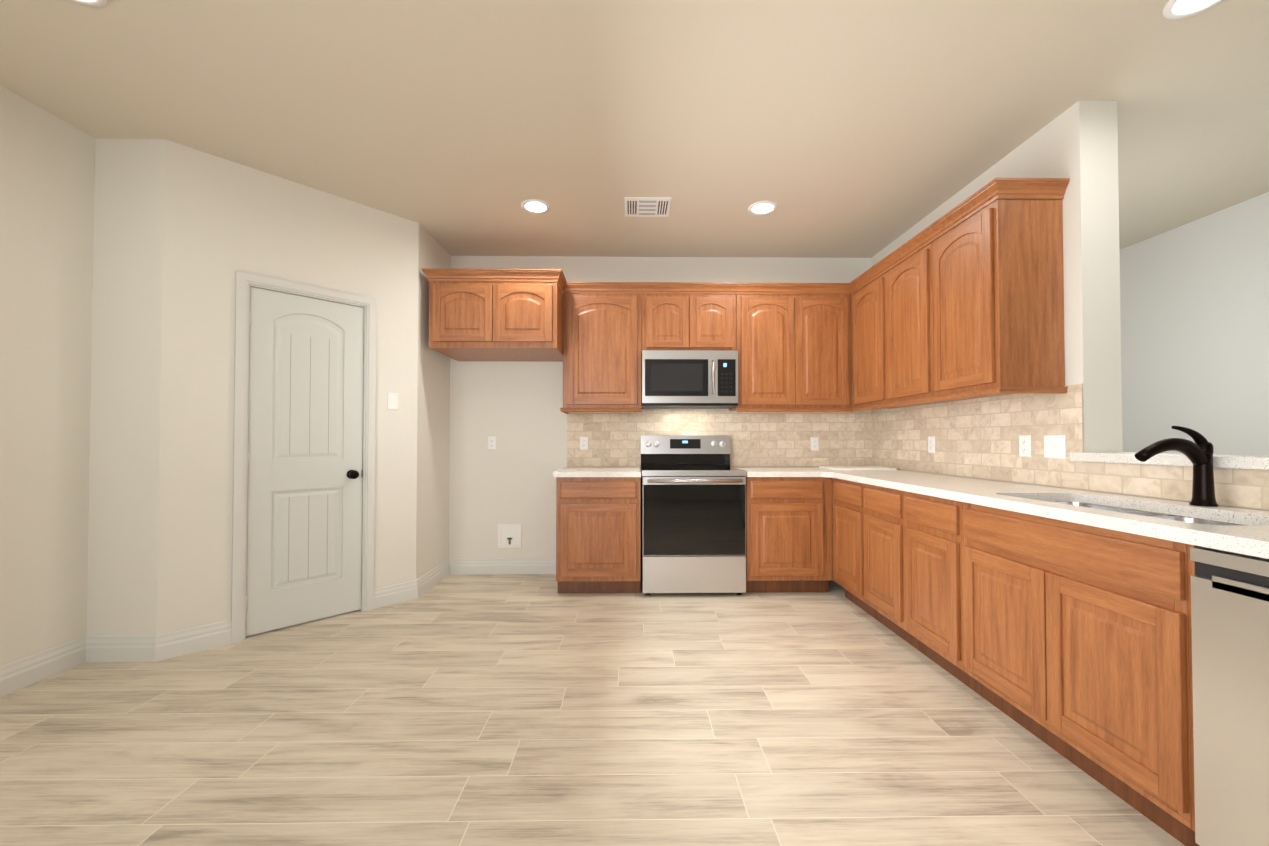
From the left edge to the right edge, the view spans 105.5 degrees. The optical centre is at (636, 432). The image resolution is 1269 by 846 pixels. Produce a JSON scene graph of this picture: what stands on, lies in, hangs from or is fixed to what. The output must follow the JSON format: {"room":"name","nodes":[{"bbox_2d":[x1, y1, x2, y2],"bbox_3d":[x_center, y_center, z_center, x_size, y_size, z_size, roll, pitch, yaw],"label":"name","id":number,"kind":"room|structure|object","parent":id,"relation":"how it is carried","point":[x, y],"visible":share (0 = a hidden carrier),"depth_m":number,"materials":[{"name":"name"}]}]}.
{"room":"kitchen","nodes":[
{"label":"kitchen","id":0,"kind":"room"},
{"bbox_2d":[0,85,94,666],"bbox_3d":[-2.879,-0.220,0.148,0.100,2.740,4.960,0,-1,-1],"label":"wall","id":1,"kind":"structure","parent":0,"point":[47,172],"depth_m":2.33,"materials":[{"name":"white paint"}]},
{"bbox_2d":[0,620,231,696],"bbox_3d":[-2.543,1.086,0.192,0.575,0.131,5.080,0,-1,-1],"label":"baseboard","id":2,"kind":"structure","parent":1,"relation":"attached to","point":[27,671],"depth_m":2.50,"materials":[{"name":"white paint"}]},
{"bbox_2d":[86,138,163,635],"bbox_3d":[-2.681,-0.181,2.581,0.360,2.740,0.100,0,-1,-1],"label":"wall","id":3,"kind":"structure","parent":0,"point":[122,578],"depth_m":2.53,"materials":[{"name":"white paint"}]},
{"bbox_2d":[157,139,418,634],"bbox_3d":[-2.089,-0.173,3.063,0.100,2.740,1.337,-1,-1,42],"label":"wall","id":4,"kind":"structure","parent":0,"point":[224,220],"depth_m":2.73,"materials":[{"name":"white paint"}]},
{"bbox_2d":[231,271,375,643],"bbox_3d":[-2.080,0.140,3.055,0.118,2.114,0.746,-1,-1,42],"label":"door frame","id":5,"kind":"structure","parent":4,"relation":"attached to","point":[245,281],"depth_m":2.81,"materials":[{"name":"white paint"}]},
{"bbox_2d":[246,287,363,635],"bbox_3d":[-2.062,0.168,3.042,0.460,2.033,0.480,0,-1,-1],"label":"pantry door","id":6,"kind":"structure","parent":4,"relation":"in","point":[304,503],"depth_m":3.01,"materials":[{"name":"white paint"}]},
{"bbox_2d":[387,393,397,409],"bbox_3d":[-1.714,-0.218,3.393,0.011,0.116,0.072,-1,-1,42],"label":"light switch","id":7,"kind":"object","parent":4,"relation":"attached to","point":[392,400],"visible":1,"depth_m":3.39,"materials":[{"name":"white plastic"}]},
{"bbox_2d":[416,224,450,579],"bbox_3d":[-1.657,-0.161,3.839,0.100,2.740,0.630,0,-1,-1],"label":"wall","id":8,"kind":"structure","parent":0,"point":[433,448],"depth_m":3.76,"materials":[{"name":"white paint"}]},
{"bbox_2d":[0,574,1184,845],"bbox_3d":[0.620,1.188,0.927,7.120,0.050,6.670,0,-1,-1],"label":"floor","id":9,"kind":"structure","parent":0,"point":[498,710],"depth_m":1.85,"materials":[{"name":"beige tile"}]},
{"bbox_2d":[556,477,640,592],"bbox_3d":[-0.288,0.772,3.838,0.620,0.874,0.619,0,-1,-1],"label":"base cabinet","id":10,"kind":"object","parent":9,"relation":"on","point":[598,534],"visible":0.92,"depth_m":3.53,"materials":[{"name":"brown wood"}]},
{"bbox_2d":[553,467,640,476],"bbox_3d":[-0.293,0.314,3.841,0.638,0.039,0.643,0,-1,-1],"label":"countertop","id":11,"kind":"structure","parent":10,"relation":"on","point":[599,472],"depth_m":3.52,"materials":[{"name":"stone"}]},
{"bbox_2d":[640,436,745,595],"bbox_3d":[0.414,0.616,3.809,0.765,1.184,0.696,0,-1,-1],"label":"range","id":12,"kind":"object","parent":9,"relation":"on","point":[693,514],"visible":1,"depth_m":3.52,"materials":[{"name":"grey metal"}]},
{"bbox_2d":[745,476,832,592],"bbox_3d":[1.123,0.772,3.856,0.638,0.874,0.619,0,-1,-1],"label":"base cabinet","id":13,"kind":"object","parent":9,"relation":"on","point":[789,540],"visible":0.9,"depth_m":3.55,"materials":[{"name":"brown wood"}]},
{"bbox_2d":[735,467,830,477],"bbox_3d":[1.105,0.313,3.822,0.600,0.039,0.718,0,-1,-1],"label":"countertop","id":14,"kind":"structure","parent":13,"relation":"on","point":[750,471],"depth_m":3.57,"materials":[{"name":"stone"}]},
{"bbox_2d":[832,478,859,606],"bbox_3d":[1.740,0.764,3.326,0.618,0.874,0.497,0,-1,-1],"label":"base cabinet","id":15,"kind":"object","parent":9,"relation":"on","point":[846,494],"depth_m":3.31,"materials":[{"name":"brown wood"}]},
{"bbox_2d":[831,469,1268,558],"bbox_3d":[1.746,0.291,2.405,0.646,0.039,3.568,0,-1,-1],"label":"countertop","id":16,"kind":"structure","parent":15,"relation":"on","point":[1252,539],"depth_m":1.75,"materials":[{"name":"stone"}]},
{"bbox_2d":[819,466,897,469],"bbox_3d":[1.777,0.287,3.907,0.490,0.016,0.370,0,-1,-1],"label":"cutting board","id":17,"kind":"object","parent":16,"relation":"on","point":[858,468],"visible":0.98,"depth_m":3.80,"materials":[{"name":"white"}]},
{"bbox_2d":[1054,502,1247,525],"bbox_3d":[1.750,0.401,1.719,0.450,0.200,0.818,0,-1,-1],"label":"sink","id":18,"kind":"object","parent":16,"relation":"in","point":[1159,515],"depth_m":1.82,"materials":[{"name":"silver metal"}]},
{"bbox_2d":[1135,426,1218,506],"bbox_3d":[1.912,0.118,1.716,0.268,0.284,0.067,0,-1,-1],"label":"faucet","id":19,"kind":"object","parent":16,"relation":"on","point":[1198,453],"visible":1,"depth_m":1.70,"materials":[{"name":"black metal"}]},
{"bbox_2d":[860,483,899,636],"bbox_3d":[1.746,0.756,2.852,0.618,0.874,0.450,0,-1,-1],"label":"base cabinet","id":20,"kind":"object","parent":9,"relation":"on","point":[879,596],"depth_m":2.88,"materials":[{"name":"brown wood"}]},
{"bbox_2d":[896,490,981,695],"bbox_3d":[1.752,0.749,2.398,0.618,0.874,0.459,0,-1,-1],"label":"base cabinet","id":21,"kind":"object","parent":9,"relation":"on","point":[898,562],"depth_m":2.37,"materials":[{"name":"brown wood"}]},
{"bbox_2d":[963,502,1248,845],"bbox_3d":[1.761,0.739,1.722,0.619,0.874,0.891,0,-1,-1],"label":"base cabinet","id":22,"kind":"object","parent":9,"relation":"on","point":[1077,645],"visible":0.71,"depth_m":1.55,"materials":[{"name":"brown wood"}]},
{"bbox_2d":[1190,546,1268,845],"bbox_3d":[1.744,0.729,0.964,0.572,0.868,0.611,0,-1,-1],"label":"dishwasher","id":23,"kind":"object","parent":9,"relation":"on","point":[1230,628],"visible":0.87,"depth_m":1.18,"materials":[{"name":"grey metal"}]},
{"bbox_2d":[0,0,1268,257],"bbox_3d":[0.620,-1.607,0.971,7.120,0.060,6.670,0,-1,-1],"label":"ceiling","id":24,"kind":"structure","parent":0,"point":[850,128],"depth_m":2.27,"materials":[{"name":"beige paint"}]},
{"bbox_2d":[70,0,106,6],"bbox_3d":[-1.979,-1.560,1.672,0.195,0.010,0.195,0,-1,-1],"label":"recessed light","id":25,"kind":"object","parent":24,"relation":"in","point":[95,3],"visible":1,"depth_m":1.75,"materials":[{"name":"white plastic"}]},
{"bbox_2d":[521,199,549,213],"bbox_3d":[-0.690,-1.534,3.288,0.195,0.010,0.195,0,-1,-1],"label":"recessed light","id":26,"kind":"object","parent":24,"relation":"in","point":[536,206],"visible":1,"depth_m":3.29,"materials":[{"name":"white plastic"}]},
{"bbox_2d":[624,197,671,216],"bbox_3d":[0.070,-1.534,3.298,0.310,0.010,0.260,0,-1,-1],"label":"ceiling vent","id":27,"kind":"object","parent":24,"relation":"in","point":[647,206],"visible":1,"depth_m":3.28,"materials":[{"name":"white plastic"}]},
{"bbox_2d":[748,201,776,214],"bbox_3d":[0.860,-1.534,3.309,0.195,0.010,0.195,0,-1,-1],"label":"recessed light","id":28,"kind":"object","parent":24,"relation":"in","point":[761,207],"visible":1,"depth_m":3.30,"materials":[{"name":"white plastic"}]},
{"bbox_2d":[1163,0,1223,19],"bbox_3d":[2.021,-1.559,1.724,0.195,0.010,0.195,0,-1,-1],"label":"recessed light","id":29,"kind":"object","parent":24,"relation":"in","point":[1176,9],"visible":1,"depth_m":1.77,"materials":[{"name":"white plastic"}]},
{"bbox_2d":[449,256,870,558],"bbox_3d":[0.258,-0.155,4.229,3.940,2.740,0.100,0,-1,-1],"label":"wall","id":30,"kind":"structure","parent":0,"point":[513,407],"depth_m":4.16,"materials":[{"name":"white paint"}]},
{"bbox_2d":[374,558,555,608],"bbox_3d":[-1.205,1.142,3.713,1.198,0.131,0.854,0,-1,-1],"label":"baseboard","id":31,"kind":"structure","parent":30,"relation":"attached to","point":[402,592],"depth_m":4.12,"materials":[{"name":"white paint"}]},
{"bbox_2d":[488,436,495,449],"bbox_3d":[-1.248,0.094,4.150,0.072,0.116,0.009,0,-1,-1],"label":"outlet","id":32,"kind":"object","parent":30,"relation":"attached to","point":[491,442],"visible":1,"depth_m":4.15,"materials":[{"name":"white plastic"}]},
{"bbox_2d":[498,524,521,547],"bbox_3d":[-1.092,0.889,4.139,0.200,0.200,0.020,0,-1,-1],"label":"outlet box","id":33,"kind":"object","parent":30,"relation":"attached to","point":[509,535],"visible":1,"depth_m":4.14,"materials":[{"name":"white plastic"}]},
{"bbox_2d":[429,281,851,410],"bbox_3d":[0.096,-0.651,3.869,3.268,0.920,0.627,0,-1,-1],"label":"upper cabinet","id":34,"kind":"object","parent":30,"relation":"attached to","point":[794,351],"visible":0.98,"depth_m":3.85,"materials":[{"name":"brown wood"}]},
{"bbox_2d":[422,268,565,285],"bbox_3d":[-1.062,-1.155,3.548,1.021,0.082,0.038,0,-1,-1],"label":"crown molding","id":35,"kind":"structure","parent":34,"relation":"attached to","point":[432,274],"depth_m":3.55,"materials":[{"name":"brown wood"}]},
{"bbox_2d":[560,408,641,412],"bbox_3d":[-0.289,-0.178,3.841,0.650,0.030,0.021,0,-1,-1],"label":"trim","id":36,"kind":"structure","parent":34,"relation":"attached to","point":[565,410],"depth_m":3.84,"materials":[{"name":"brown wood"}]},
{"bbox_2d":[641,350,737,408],"bbox_3d":[0.416,-0.425,3.963,0.756,0.435,0.439,0,-1,-1],"label":"microwave","id":37,"kind":"object","parent":34,"relation":"attached to","point":[689,379],"visible":0.98,"depth_m":3.80,"materials":[{"name":"grey metal"}]},
{"bbox_2d":[560,281,851,294],"bbox_3d":[0.570,-1.150,3.859,2.325,0.082,0.038,0,-1,-1],"label":"crown molding","id":38,"kind":"structure","parent":34,"relation":"attached to","point":[571,287],"depth_m":3.86,"materials":[{"name":"brown wood"}]},
{"bbox_2d":[737,408,850,411],"bbox_3d":[1.248,-0.178,3.861,0.896,0.030,0.021,0,-1,-1],"label":"trim","id":39,"kind":"structure","parent":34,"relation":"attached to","point":[738,409],"depth_m":3.86,"materials":[{"name":"brown wood"}]},
{"bbox_2d":[846,178,1005,293],"bbox_3d":[1.723,-1.162,3.070,0.038,0.082,1.530,0,-1,-1],"label":"crown molding","id":40,"kind":"structure","parent":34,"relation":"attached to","point":[995,189],"depth_m":2.78,"materials":[{"name":"brown wood"}]},
{"bbox_2d":[851,387,1007,411],"bbox_3d":[1.732,-0.190,3.092,0.021,0.030,1.571,0,-1,-1],"label":"trim","id":41,"kind":"structure","parent":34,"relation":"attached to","point":[996,390],"depth_m":2.77,"materials":[{"name":"brown wood"}]},
{"bbox_2d":[567,410,870,466],"bbox_3d":[0.718,0.051,4.177,2.640,0.493,0.007,0,-1,-1],"label":"tiled wall","id":42,"kind":"structure","parent":30,"relation":"attached to","point":[757,439],"depth_m":4.18,"materials":[{"name":"tile"}]},
{"bbox_2d":[580,436,587,449],"bbox_3d":[-0.457,0.094,4.152,0.072,0.116,0.009,0,-1,-1],"label":"outlet","id":43,"kind":"object","parent":42,"relation":"attached to","point":[583,442],"visible":1,"depth_m":4.15,"materials":[{"name":"white plastic"}]},
{"bbox_2d":[810,437,818,449],"bbox_3d":[1.538,0.099,4.178,0.072,0.116,0.009,0,-1,-1],"label":"outlet","id":44,"kind":"object","parent":42,"relation":"attached to","point":[814,443],"visible":1,"depth_m":4.18,"materials":[{"name":"white plastic"}]},
{"bbox_2d":[871,100,1268,510],"bbox_3d":[2.180,-0.206,0.969,0.180,2.740,6.470,0,-1,-1],"label":"wall","id":45,"kind":"structure","parent":0,"point":[1076,143],"depth_m":2.26,"materials":[{"name":"white paint"}]},
{"bbox_2d":[852,277,899,408],"bbox_3d":[1.885,-0.655,3.622,0.336,0.920,0.528,0,-1,-1],"label":"upper cabinet","id":46,"kind":"object","parent":45,"relation":"attached to","point":[866,301],"depth_m":3.62,"materials":[{"name":"brown wood"}]},
{"bbox_2d":[880,248,966,406],"bbox_3d":[1.892,-0.663,3.103,0.336,0.920,0.510,0,-1,-1],"label":"upper cabinet","id":47,"kind":"object","parent":45,"relation":"attached to","point":[903,321],"depth_m":3.12,"materials":[{"name":"brown wood"}]},
{"bbox_2d":[924,199,1064,398],"bbox_3d":[1.899,-0.671,2.594,0.336,0.920,0.508,0,-1,-1],"label":"upper cabinet","id":48,"kind":"object","parent":45,"relation":"attached to","point":[974,302],"depth_m":2.35,"materials":[{"name":"brown wood"}]},
{"bbox_2d":[1002,178,1069,198],"bbox_3d":[1.922,-1.174,2.327,0.296,0.082,0.038,0,-1,-1],"label":"crown molding","id":49,"kind":"structure","parent":48,"relation":"attached to","point":[1007,188],"depth_m":2.33,"materials":[{"name":"brown wood"}]},
{"bbox_2d":[1008,387,1067,393],"bbox_3d":[1.923,-0.202,2.320,0.294,0.030,0.021,0,-1,-1],"label":"trim","id":50,"kind":"structure","parent":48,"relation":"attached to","point":[1025,390],"depth_m":2.32,"materials":[{"name":"brown wood"}]},
{"bbox_2d":[871,384,1268,509],"bbox_3d":[2.086,0.000,0.969,0.007,0.493,6.459,0,-1,-1],"label":"tiled wall","id":51,"kind":"structure","parent":45,"relation":"attached to","point":[977,438],"depth_m":2.60,"materials":[{"name":"tile"}]},
{"bbox_2d":[928,436,934,452],"bbox_3d":[2.045,0.086,3.358,0.009,0.116,0.072,0,-1,-1],"label":"outlet","id":52,"kind":"object","parent":51,"relation":"attached to","point":[931,444],"visible":1,"depth_m":3.35,"materials":[{"name":"white plastic"}]},
{"bbox_2d":[1019,435,1030,456],"bbox_3d":[2.055,0.074,2.563,0.009,0.116,0.072,0,-1,-1],"label":"outlet","id":53,"kind":"object","parent":51,"relation":"attached to","point":[1024,445],"visible":1,"depth_m":2.56,"materials":[{"name":"white plastic"}]},
{"bbox_2d":[1044,435,1065,458],"bbox_3d":[2.057,0.071,2.384,0.011,0.116,0.118,0,-1,-1],"label":"light switch","id":54,"kind":"object","parent":51,"relation":"attached to","point":[1054,446],"visible":1,"depth_m":2.37,"materials":[{"name":"white plastic"}]},
{"bbox_2d":[1070,452,1268,469],"bbox_3d":[2.203,0.078,0.005,0.280,0.039,4.530,0,-1,-1],"label":"bar ledge","id":55,"kind":"object","parent":45,"relation":"on","point":[1240,461],"visible":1,"depth_m":1.85,"materials":[{"name":"stone"}]},
{"bbox_2d":[1120,192,1268,455],"bbox_3d":[4.130,-0.207,0.965,0.100,2.740,6.410,0,-1,-1],"label":"wall","id":56,"kind":"structure","parent":0,"point":[1194,303],"depth_m":3.46,"materials":[{"name":"white paint"}]}
]}

